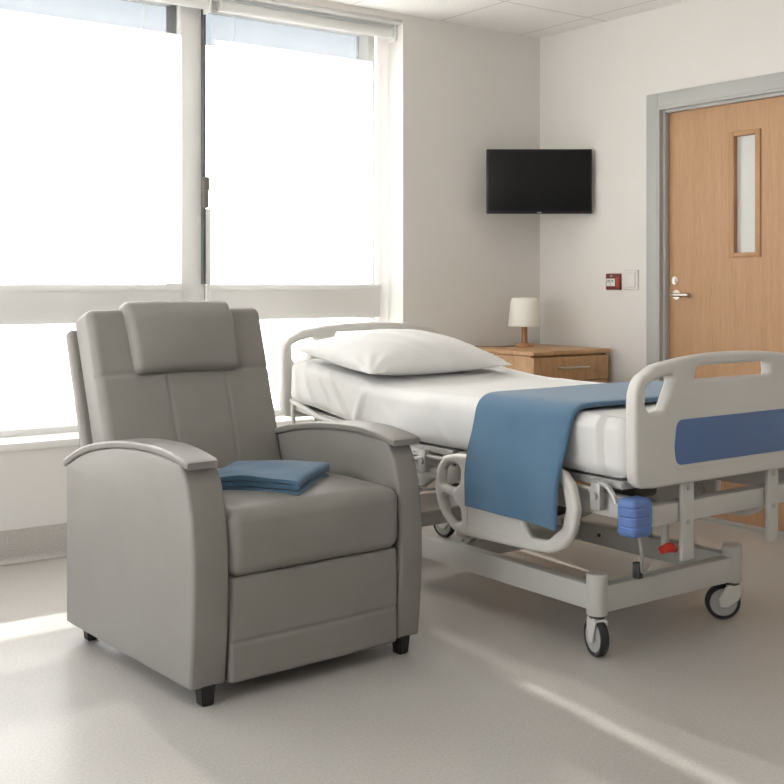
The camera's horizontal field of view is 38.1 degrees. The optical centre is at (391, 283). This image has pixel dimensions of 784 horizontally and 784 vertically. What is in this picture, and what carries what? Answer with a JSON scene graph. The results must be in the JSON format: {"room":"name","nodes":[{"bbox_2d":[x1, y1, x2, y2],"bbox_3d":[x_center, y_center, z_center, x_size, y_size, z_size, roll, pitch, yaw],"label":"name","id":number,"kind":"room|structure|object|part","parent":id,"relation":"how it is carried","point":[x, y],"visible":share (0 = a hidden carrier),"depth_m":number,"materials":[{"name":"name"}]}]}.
{"room":"care facility","nodes":[
{"label":"care facility","id":0,"kind":"room"},
{"bbox_2d":[0,0,539,530],"bbox_3d":[-1.782,-0.130,5.098,6.680,2.800,0.360,0,0,-36],"label":"wall","id":1,"kind":"structure","parent":0,"point":[448,93],"depth_m":6.40,"materials":[{"name":"paint"}]},
{"bbox_2d":[0,0,182,437],"bbox_3d":[-1.796,-0.372,5.156,1.765,2.145,0.190,0,0,-36],"label":"window","id":2,"kind":"structure","parent":1,"relation":"in","point":[20,304],"depth_m":5.34,"materials":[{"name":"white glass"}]},
{"bbox_3d":[-1.790,-1.315,5.245,1.650,0.169,0.006,0,0,-36],"label":"tinted pane","id":3,"kind":"part","parent":2,"relation":"part of","materials":[{"name":"blue glass"}]},
{"bbox_2d":[0,0,211,391],"bbox_3d":[-1.628,-0.471,5.111,1.766,1.913,0.098,0,0,-36],"label":"roller shade","id":4,"kind":"object","parent":2,"relation":"attached to","point":[91,112],"visible":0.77,"depth_m":5.30,"materials":[{"name":"white fabric"}]},
{"bbox_2d":[0,415,317,451],"bbox_3d":[-1.724,0.713,5.046,4.271,0.034,0.232,0,0,-36],"label":"trim","id":5,"kind":"structure","parent":1,"relation":"attached to","point":[17,443],"depth_m":5.10,"materials":[{"name":"white"}]},
{"bbox_2d":[0,479,457,565],"bbox_3d":[-1.683,1.146,4.929,6.400,0.146,0.030,0,0,-36],"label":"baseboard","id":6,"kind":"structure","parent":1,"relation":"attached to","point":[29,544],"depth_m":5.01,"materials":[{"name":"plastic"}]},
{"bbox_2d":[168,0,380,415],"bbox_3d":[-0.581,-0.372,6.036,1.244,2.145,0.206,0,0,-36],"label":"window","id":7,"kind":"structure","parent":1,"relation":"in","point":[198,31],"depth_m":5.84,"materials":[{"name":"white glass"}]},
{"bbox_3d":[-0.931,-0.458,5.672,0.034,0.155,0.032,0,0,-36],"label":"handle","id":8,"kind":"part","parent":7,"relation":"part of","materials":[{"name":"grey"}]},
{"bbox_3d":[-0.603,-1.315,6.114,1.039,0.169,0.006,0,0,-36],"label":"tinted pane","id":9,"kind":"part","parent":7,"relation":"part of","materials":[{"name":"blue glass"}]},
{"bbox_2d":[214,0,396,376],"bbox_3d":[-0.447,-0.471,5.976,1.104,1.913,0.098,0,0,-36],"label":"roller shade","id":10,"kind":"object","parent":7,"relation":"attached to","point":[293,130],"visible":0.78,"depth_m":5.97,"materials":[{"name":"white fabric"}]},
{"bbox_3d":[-0.104,-0.372,6.405,0.038,2.145,0.006,0,0,-36],"label":"glass pane","id":11,"kind":"part","parent":7,"relation":"part of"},
{"bbox_2d":[213,0,401,26],"bbox_3d":[-1.712,-1.436,5.029,4.271,0.018,0.155,0,0,-36],"label":"trim","id":12,"kind":"structure","parent":1,"relation":"attached to","point":[276,4],"depth_m":5.97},
{"bbox_2d":[486,149,591,213],"bbox_3d":[0.836,-0.582,6.577,0.598,0.366,0.287,0,0,0],"label":"television","id":13,"kind":"object","parent":1,"relation":"attached to","point":[518,181],"visible":1,"depth_m":6.43,"materials":[{"name":"black plastic"}]},
{"bbox_2d":[0,513,783,783],"bbox_3d":[0.436,1.245,2.037,6.400,0.050,7.200,0,0,-36],"label":"floor","id":14,"kind":"structure","parent":0,"point":[498,682],"depth_m":3.33,"materials":[{"name":"plastic"}]},
{"bbox_2d":[63,301,421,706],"bbox_3d":[-0.555,0.640,3.894,0.877,1.159,1.058,0,0,-39],"label":"recliner","id":15,"kind":"object","parent":14,"relation":"on","point":[204,585],"visible":0.94,"depth_m":3.63,"materials":[{"name":"grey leather"}]},
{"bbox_3d":[-0.798,0.837,3.607,0.120,0.658,0.891,0,0,-39],"label":"arm","id":16,"kind":"part","parent":15,"relation":"part of","materials":[{"name":"grey leather"}]},
{"bbox_2d":[76,308,281,468],"bbox_3d":[-0.756,0.448,4.143,0.710,0.713,0.341,0,0,-39],"label":"cushion","id":17,"kind":"object","parent":15,"relation":"on","point":[196,377],"depth_m":4.05,"materials":[{"name":"grey leather"}]},
{"bbox_2d":[218,460,329,495],"bbox_3d":[-0.401,0.630,3.700,0.321,0.087,0.341,0,0,13],"label":"folded blanket","id":18,"kind":"object","parent":15,"relation":"on","point":[294,477],"visible":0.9,"depth_m":3.58,"materials":[{"name":"blue fabric"}]},
{"bbox_2d":[218,468,396,575],"bbox_3d":[-0.435,0.748,3.767,0.646,0.231,0.709,0,0,-39],"label":"seat cushion","id":19,"kind":"object","parent":15,"relation":"on","point":[348,516],"depth_m":3.49,"materials":[{"name":"grey leather"}]},
{"bbox_3d":[-0.213,0.837,4.080,0.097,0.658,0.891,0,0,-39],"label":"arm","id":20,"kind":"part","parent":15,"relation":"part of","materials":[{"name":"grey leather"}]},
{"bbox_2d":[279,322,783,656],"bbox_3d":[0.503,0.703,4.625,1.062,1.035,2.148,0,0,-36],"label":"hospital bed","id":21,"kind":"object","parent":14,"relation":"on","point":[700,434],"visible":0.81,"depth_m":3.82,"materials":[{"name":"white plastic"}]},
{"bbox_3d":[-0.117,0.399,5.474,0.970,0.428,0.046,0,0,-36],"label":"headboard","id":22,"kind":"part","parent":21,"relation":"part of","materials":[{"name":"white plastic"}]},
{"bbox_3d":[0.091,0.715,4.437,0.032,0.032,0.320,0,0,-36],"label":"actuator rod","id":23,"kind":"part","parent":21,"relation":"part of","materials":[{"name":"grey metal"}]},
{"bbox_2d":[439,523,448,527],"bbox_3d":[0.265,1.133,5.467,0.072,0.083,0.049,0,0,44],"label":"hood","id":24,"kind":"object","parent":21,"relation":"attached to","point":[445,525],"depth_m":5.45,"materials":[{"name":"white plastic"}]},
{"bbox_3d":[0.249,0.858,4.441,0.044,0.316,1.056,0,0,-36],"label":"lifting arm","id":25,"kind":"part","parent":21,"relation":"part of","materials":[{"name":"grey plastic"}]},
{"bbox_2d":[291,359,656,477],"bbox_3d":[0.501,0.479,4.626,0.967,0.275,2.024,0,0,-36],"label":"mattress","id":26,"kind":"object","parent":21,"relation":"on","point":[439,409],"visible":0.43,"depth_m":4.50,"materials":[{"name":"white fabric"}]},
{"bbox_2d":[289,329,510,374],"bbox_3d":[0.044,0.299,5.090,0.820,0.195,0.584,0,0,-39],"label":"pillow","id":27,"kind":"object","parent":26,"relation":"on","point":[377,351],"visible":1,"depth_m":4.91,"materials":[{"name":"white fabric"}]},
{"bbox_2d":[464,380,663,529],"bbox_3d":[0.838,0.588,4.150,1.152,0.402,0.477,0,0,-36],"label":"throw blanket","id":28,"kind":"object","parent":26,"relation":"on","point":[518,444],"visible":0.6,"depth_m":3.84,"materials":[{"name":"blue fabric"}]},
{"bbox_3d":[0.385,0.747,3.921,0.036,0.310,0.728,0,0,-36],"label":"rail","id":29,"kind":"part","parent":21,"relation":"part of","materials":[{"name":"white plastic"}]},
{"bbox_3d":[0.680,0.858,4.758,0.044,0.316,1.056,0,0,-36],"label":"lifting arm","id":30,"kind":"part","parent":21,"relation":"part of","materials":[{"name":"grey plastic"}]},
{"bbox_3d":[0.472,1.030,4.592,0.755,0.093,1.688,0,0,-36],"label":"frame","id":31,"kind":"part","parent":21,"relation":"part of","materials":[{"name":"grey metal"}]},
{"bbox_2d":[587,616,607,642],"bbox_3d":[0.673,1.133,3.722,0.049,0.082,0.057,0,0,-18],"label":"fork","id":32,"kind":"object","parent":21,"relation":"attached to","point":[597,631],"depth_m":3.70,"materials":[{"name":"white plastic"}]},
{"bbox_3d":[0.508,0.720,4.621,0.880,0.096,2.055,0,0,-36],"label":"frame","id":33,"kind":"part","parent":21,"relation":"part of","materials":[{"name":"grey metal"}]},
{"bbox_3d":[0.795,0.822,4.406,0.120,0.244,0.518,0,0,-36],"label":"motor","id":34,"kind":"part","parent":21,"relation":"part of","materials":[{"name":"grey"}]},
{"bbox_2d":[632,561,642,578],"bbox_3d":[0.822,0.957,3.795,0.024,0.054,0.030,0,0,-36],"label":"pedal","id":35,"kind":"object","parent":21,"relation":"attached to","point":[636,573],"depth_m":3.79,"materials":[{"name":"grey plastic"}]},
{"bbox_3d":[0.878,0.787,3.658,0.023,0.115,0.026,0,0,-36],"label":"lever rod","id":36,"kind":"part","parent":21,"relation":"part of","materials":[{"name":"grey metal"}]},
{"bbox_3d":[0.891,0.851,3.654,0.077,0.038,0.034,0,0,-36],"label":"release lever","id":37,"kind":"part","parent":21,"relation":"part of","materials":[{"name":"red plastic"}]},
{"bbox_3d":[0.949,0.754,3.656,0.058,0.268,0.014,0,0,-36],"label":"post","id":38,"kind":"part","parent":21,"relation":"part of","materials":[{"name":"grey metal"}]},
{"bbox_3d":[1.124,0.430,3.780,0.970,0.413,0.046,0,0,-36],"label":"footboard","id":39,"kind":"part","parent":21,"relation":"part of","materials":[{"name":"white plastic"}]},
{"bbox_3d":[1.210,0.747,4.525,0.036,0.310,0.728,0,0,-36],"label":"rail","id":40,"kind":"part","parent":21,"relation":"part of","materials":[{"name":"white plastic"}]},
{"bbox_2d":[719,583,740,607],"bbox_3d":[1.227,1.133,4.138,0.082,0.083,0.049,0,0,1],"label":"fork","id":41,"kind":"object","parent":21,"relation":"attached to","point":[729,593],"depth_m":4.11,"materials":[{"name":"white plastic"}]},
{"bbox_3d":[1.312,0.754,3.922,0.058,0.268,0.014,0,0,-36],"label":"post","id":42,"kind":"part","parent":21,"relation":"part of","materials":[{"name":"grey metal"}]},
{"bbox_2d":[477,344,609,486],"bbox_3d":[0.820,0.789,6.365,0.586,0.862,0.600,0,0,-36],"label":"nightstand","id":43,"kind":"object","parent":14,"relation":"on","point":[590,364],"visible":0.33,"depth_m":6.16,"materials":[{"name":"brown wood"}]},
{"bbox_2d":[475,297,540,346],"bbox_3d":[0.666,0.217,6.439,0.374,0.282,0.187,0,0,-17],"label":"table lamp","id":44,"kind":"object","parent":43,"relation":"on","point":[524,312],"visible":1,"depth_m":6.40,"materials":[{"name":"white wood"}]},
{"bbox_3d":[0.583,0.353,6.435,0.246,0.007,0.051,0,0,4],"label":"power cord","id":45,"kind":"part","parent":44,"relation":"part of","materials":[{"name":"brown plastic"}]},
{"bbox_3d":[0.755,0.278,6.467,0.042,0.120,0.042,0,0,-36],"label":"stem","id":46,"kind":"part","parent":44,"relation":"part of","materials":[{"name":"brown wood"}]},
{"bbox_3d":[0.755,0.158,6.467,0.187,0.164,0.187,0,0,-36],"label":"lamp shade","id":47,"kind":"part","parent":44,"relation":"part of","materials":[{"name":"white fabric"}]},
{"bbox_3d":[0.970,0.458,6.159,0.566,0.132,0.020,0,0,-36],"label":"drawer","id":48,"kind":"part","parent":43,"relation":"part of","materials":[{"name":"brown wood"}]},
{"bbox_3d":[0.986,0.450,6.137,0.222,0.012,0.035,0,0,-36],"label":"handle","id":49,"kind":"part","parent":43,"relation":"part of","materials":[{"name":"silver metal"}]},
{"bbox_3d":[0.970,0.988,6.159,0.566,0.324,0.020,0,0,-36],"label":"drawer","id":50,"kind":"part","parent":43,"relation":"part of","materials":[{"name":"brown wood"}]},
{"bbox_3d":[0.970,0.675,6.159,0.566,0.290,0.020,0,0,-36],"label":"drawer","id":51,"kind":"part","parent":43,"relation":"part of","materials":[{"name":"brown wood"}]},
{"bbox_2d":[325,0,689,37],"bbox_3d":[0.436,-1.505,2.037,6.400,0.050,7.200,0,0,-36],"label":"ceiling","id":52,"kind":"structure","parent":0,"point":[533,18],"depth_m":6.14,"materials":[{"name":"tile"}]},
{"bbox_2d":[540,0,783,382],"bbox_3d":[3.074,-0.130,3.969,0.140,2.800,7.200,0,0,-36],"label":"wall","id":53,"kind":"structure","parent":0,"point":[596,80],"depth_m":6.34,"materials":[{"name":"paint"}]},
{"bbox_2d":[606,274,621,289],"bbox_3d":[1.238,-0.013,6.343,0.022,0.091,0.104,0,0,-36],"label":"fire alarm","id":54,"kind":"object","parent":53,"relation":"attached to","point":[613,281],"visible":1,"depth_m":6.33,"materials":[{"name":"red plastic"}]},
{"bbox_3d":[1.223,-0.009,6.349,0.003,0.042,0.063,0,0,-36],"label":"press panel","id":55,"kind":"part","parent":54,"relation":"part of","materials":[{"name":"white plastic"}]},
{"bbox_2d":[624,270,638,289],"bbox_3d":[1.314,-0.022,6.239,0.017,0.111,0.099,0,0,-36],"label":"light switch","id":56,"kind":"object","parent":53,"relation":"attached to","point":[631,277],"visible":1,"depth_m":6.23,"materials":[{"name":"white plastic"}]},
{"bbox_2d":[646,72,783,536],"bbox_3d":[1.761,0.100,5.747,0.158,2.241,1.092,0,0,-36],"label":"door","id":57,"kind":"structure","parent":53,"relation":"in","point":[715,152],"depth_m":5.83,"materials":[{"name":"brown wood"}]},
{"bbox_3d":[1.524,0.059,5.988,0.057,0.020,0.129,0,0,-36],"label":"lever","id":58,"kind":"part","parent":57,"relation":"part of","materials":[{"name":"silver metal"}]},
{"bbox_3d":[1.757,0.100,5.744,0.148,2.241,1.092,0,0,-36],"label":"frame","id":59,"kind":"part","parent":57,"relation":"part of","materials":[{"name":"grey metal"}]},
{"bbox_3d":[1.791,-0.454,5.717,0.058,0.637,0.190,0,0,-36],"label":"vision panel frame","id":60,"kind":"part","parent":57,"relation":"part of","materials":[{"name":"brown wood"}]},
{"bbox_3d":[1.794,-0.454,5.719,0.006,0.597,0.150,0,0,-36],"label":"vision panel glass","id":61,"kind":"part","parent":57,"relation":"part of","materials":[{"name":"grey glass"}]}
]}

